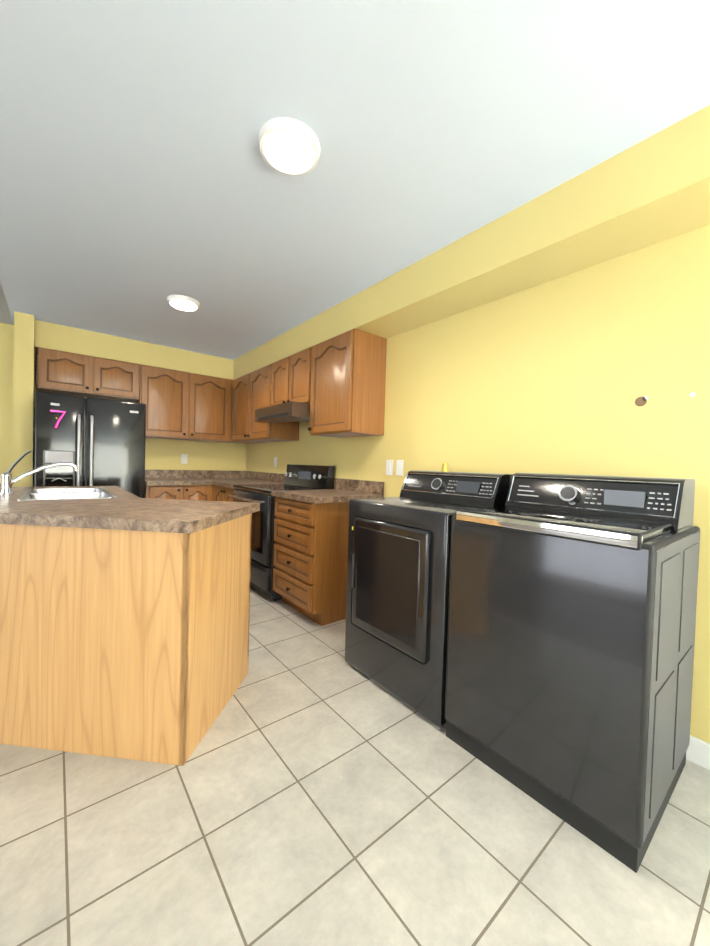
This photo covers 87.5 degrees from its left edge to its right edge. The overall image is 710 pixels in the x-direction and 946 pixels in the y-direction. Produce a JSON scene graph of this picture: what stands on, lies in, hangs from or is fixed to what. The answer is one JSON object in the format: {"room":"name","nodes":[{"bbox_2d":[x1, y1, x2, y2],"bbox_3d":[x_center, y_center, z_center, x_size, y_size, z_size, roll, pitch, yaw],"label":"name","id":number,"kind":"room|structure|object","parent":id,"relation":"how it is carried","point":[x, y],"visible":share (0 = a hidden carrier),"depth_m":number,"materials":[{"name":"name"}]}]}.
{"room":"kitchen","nodes":[
{"label":"kitchen","id":0,"kind":"room"},
{"bbox_2d":[0,586,709,945],"bbox_3d":[-2.022,1.134,0.091,7.200,0.103,7.200,1,2,-39],"label":"floor","id":1,"kind":"structure","parent":0,"point":[316,788],"depth_m":1.12,"materials":[{"name":"beige ceramic tile"},{"name":"grout"}]},
{"bbox_2d":[34,392,145,497],"bbox_3d":[-2.537,0.156,3.561,0.803,1.665,0.806,1,2,-39],"label":"fridge","id":2,"kind":"object","parent":1,"relation":"on","point":[98,442],"visible":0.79,"depth_m":3.26,"materials":[{"name":"black metal"}]},
{"bbox_2d":[0,530,251,765],"bbox_3d":[-1.338,0.619,2.080,1.096,0.880,1.988,1,2,-39],"label":"kitchen island","id":3,"kind":"object","parent":1,"relation":"on","point":[124,622],"depth_m":1.42,"materials":[{"name":"brown wood"}]},
{"bbox_2d":[0,486,259,549],"bbox_3d":[-1.316,0.158,2.068,1.168,0.042,2.060,1,2,-39],"label":"island countertop","id":4,"kind":"structure","parent":3,"relation":"on","point":[39,523],"depth_m":1.44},
{"bbox_2d":[0,450,77,493],"bbox_3d":[-1.825,-0.005,2.151,0.353,0.250,0.064,1,2,-39],"label":"faucet","id":5,"kind":"object","parent":4,"relation":"on","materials":[{"name":"silver metal"}]},
{"bbox_2d":[16,486,119,501],"bbox_3d":[-1.730,0.212,2.238,0.410,0.188,0.790,1,2,-39],"label":"sink","id":6,"kind":"object","parent":4,"relation":"in","point":[46,491],"depth_m":2.30,"materials":[{"name":"silver metal"}]},
{"bbox_2d":[145,486,212,500],"bbox_3d":[-2.037,0.552,4.151,0.643,0.875,0.621,1,2,-39],"label":"base cabinet","id":7,"kind":"object","parent":1,"relation":"on","point":[203,495],"depth_m":3.90,"materials":[{"name":"brown wood"}]},
{"bbox_2d":[145,478,283,489],"bbox_3d":[-1.567,0.108,4.084,1.282,0.040,1.281,1,2,-39],"label":"countertop","id":8,"kind":"structure","parent":7,"relation":"on","point":[157,483],"depth_m":3.97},
{"bbox_2d":[213,490,232,501],"bbox_3d":[-1.135,0.580,4.072,0.622,0.875,0.683,1,2,-39],"label":"base cabinet","id":9,"kind":"object","parent":1,"relation":"on","point":[218,495],"depth_m":3.88,"materials":[{"name":"brown wood"}]},
{"bbox_2d":[229,464,333,600],"bbox_3d":[-0.720,0.482,3.453,0.698,1.125,0.778,1,2,-39],"label":"range","id":10,"kind":"object","parent":1,"relation":"on","point":[307,477],"visible":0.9,"depth_m":3.16,"materials":[{"name":"black metal"}]},
{"bbox_2d":[273,498,348,625],"bbox_3d":[-0.239,0.633,2.962,0.622,0.875,0.583,1,2,-39],"label":"base cabinet","id":11,"kind":"object","parent":1,"relation":"on","point":[310,558],"depth_m":2.67,"materials":[{"name":"brown wood"}]},
{"bbox_2d":[271,490,383,501],"bbox_3d":[-0.224,0.175,2.928,0.644,0.040,0.624,1,2,-39],"label":"countertop","id":12,"kind":"structure","parent":11,"relation":"on","point":[297,495],"depth_m":2.76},
{"bbox_2d":[345,462,512,726],"bbox_3d":[0.414,0.522,2.046,0.693,1.177,0.685,1,2,-39],"label":"dryer","id":13,"kind":"object","parent":1,"relation":"on","point":[398,579],"visible":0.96,"depth_m":1.80,"materials":[{"name":"black metal"}]},
{"bbox_2d":[445,473,699,872],"bbox_3d":[0.859,0.573,1.507,0.677,1.128,0.694,1,2,-39],"label":"washer","id":14,"kind":"object","parent":1,"relation":"on","point":[571,639],"visible":0.98,"depth_m":1.24,"materials":[{"name":"black metal"}]},
{"bbox_2d":[0,105,709,743],"bbox_3d":[-1.986,-0.098,0.061,7.200,2.370,7.200,1,2,-39],"label":"wall","id":15,"kind":"structure","parent":0,"point":[562,329],"depth_m":1.89,"materials":[{"name":"yellow paint"}]},
{"bbox_2d":[38,347,93,397],"bbox_3d":[-2.826,-0.966,3.622,0.405,0.366,0.341,1,2,-39],"label":"upper cabinet","id":16,"kind":"object","parent":15,"relation":"attached to","point":[59,372],"depth_m":3.50,"materials":[{"name":"brown wood"}]},
{"bbox_2d":[94,357,141,402],"bbox_3d":[-2.511,-0.963,3.876,0.405,0.366,0.341,1,2,-39],"label":"upper cabinet","id":17,"kind":"object","parent":15,"relation":"attached to","point":[116,380],"depth_m":3.76,"materials":[{"name":"brown wood"}]},
{"bbox_2d":[138,365,189,439],"bbox_3d":[-2.170,-0.769,4.161,0.478,0.746,0.341,1,2,-39],"label":"upper cabinet","id":18,"kind":"object","parent":15,"relation":"attached to","point":[165,392],"depth_m":4.04,"materials":[{"name":"brown wood"}]},
{"bbox_2d":[181,454,187,463],"bbox_3d":[-2.067,-0.171,4.489,0.072,0.115,0.007,1,2,-39],"label":"electrical outlet plate","id":19,"kind":"object","parent":15,"relation":"attached to","point":[184,458],"depth_m":4.49,"materials":[{"name":"white plastic"}]},
{"bbox_2d":[145,470,244,477],"bbox_3d":[-1.961,0.015,4.572,1.282,0.100,0.020,1,2,-39],"label":"backsplash","id":20,"kind":"structure","parent":15,"relation":"attached to","point":[148,473],"depth_m":4.54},
{"bbox_2d":[190,373,229,442],"bbox_3d":[-1.803,-0.765,4.458,0.465,0.746,0.341,1,2,-39],"label":"upper cabinet","id":21,"kind":"object","parent":15,"relation":"attached to","point":[209,395],"depth_m":4.33,"materials":[{"name":"brown wood"}]},
{"bbox_2d":[230,375,257,443],"bbox_3d":[-1.206,-0.746,4.399,0.342,0.746,0.538,1,2,-39],"label":"upper cabinet","id":22,"kind":"object","parent":15,"relation":"attached to","point":[237,386],"depth_m":4.34,"materials":[{"name":"brown wood"}]},
{"bbox_2d":[246,365,298,442],"bbox_3d":[-0.875,-0.727,3.989,0.342,0.746,0.517,1,2,-39],"label":"upper cabinet","id":23,"kind":"object","parent":15,"relation":"attached to","point":[257,381],"depth_m":3.87,"materials":[{"name":"brown wood"}]},
{"bbox_2d":[274,457,276,466],"bbox_3d":[-0.926,-0.127,4.312,0.007,0.115,0.072,1,2,-39],"label":"electrical outlet plate","id":24,"kind":"object","parent":15,"relation":"attached to","point":[275,458],"depth_m":4.31,"materials":[{"name":"white plastic"}]},
{"bbox_2d":[270,358,285,405],"bbox_3d":[-0.592,-0.846,3.640,0.342,0.476,0.368,1,2,-39],"label":"upper cabinet","id":25,"kind":"object","parent":15,"relation":"attached to","point":[277,369],"depth_m":3.55,"materials":[{"name":"brown wood"}]},
{"bbox_2d":[255,401,309,422],"bbox_3d":[-0.547,-0.534,3.453,0.499,0.125,0.722,1,2,-39],"label":"range hood","id":26,"kind":"object","parent":25,"relation":"attached to","point":[292,411],"visible":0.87,"depth_m":3.19,"materials":[{"name":"brown metal"}]},
{"bbox_2d":[286,348,309,403],"bbox_3d":[-0.361,-0.832,3.354,0.342,0.476,0.368,1,2,-39],"label":"upper cabinet","id":27,"kind":"object","parent":15,"relation":"attached to","point":[298,364],"depth_m":3.25,"materials":[{"name":"brown wood"}]},
{"bbox_2d":[245,471,383,493],"bbox_3d":[-0.624,0.070,3.921,0.020,0.100,2.677,1,2,-39],"label":"backsplash","id":28,"kind":"structure","parent":15,"relation":"attached to","point":[340,484],"depth_m":3.23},
{"bbox_2d":[308,328,386,437],"bbox_3d":[-0.072,-0.680,2.995,0.342,0.746,0.560,1,2,-39],"label":"upper cabinet","id":29,"kind":"object","parent":15,"relation":"attached to","point":[337,383],"depth_m":2.81,"materials":[{"name":"brown wood"}]},
{"bbox_2d":[386,460,392,474],"bbox_3d":[0.263,-0.043,2.839,0.008,0.115,0.072,1,2,-39],"label":"switch plate","id":30,"kind":"object","parent":15,"relation":"attached to","point":[389,463],"depth_m":2.83,"materials":[{"name":"white plastic"}]},
{"bbox_2d":[396,460,403,475],"bbox_3d":[0.332,-0.038,2.753,0.008,0.115,0.072,1,2,-39],"label":"switch plate","id":31,"kind":"object","parent":15,"relation":"attached to","point":[399,467],"depth_m":2.75,"materials":[{"name":"white plastic"}]},
{"bbox_2d":[686,735,709,770],"bbox_3d":[1.546,1.114,1.232,0.014,0.100,4.295,1,2,-39],"label":"baseboard","id":32,"kind":"structure","parent":15,"relation":"attached to","point":[698,752],"depth_m":1.45,"materials":[{"name":"white"}]},
{"bbox_2d":[0,0,709,359],"bbox_3d":[-1.950,-1.327,0.033,7.200,0.112,7.200,1,2,-39],"label":"ceiling","id":33,"kind":"structure","parent":0,"point":[140,178],"depth_m":1.37,"materials":[{"name":"white paint"}]},
{"bbox_2d":[167,295,199,310],"bbox_3d":[-1.329,-1.303,2.876,0.236,0.055,0.236,1,2,-39],"label":"ceiling light","id":34,"kind":"object","parent":33,"relation":"attached to","point":[183,303],"visible":1,"depth_m":2.82,"materials":[{"name":"white glass"}]},
{"bbox_2d":[258,117,319,174],"bbox_3d":[-0.253,-1.237,1.433,0.236,0.055,0.236,1,2,-39],"label":"ceiling light","id":35,"kind":"object","parent":33,"relation":"attached to","point":[289,146],"visible":1,"depth_m":1.39,"materials":[{"name":"white glass"}]}
]}

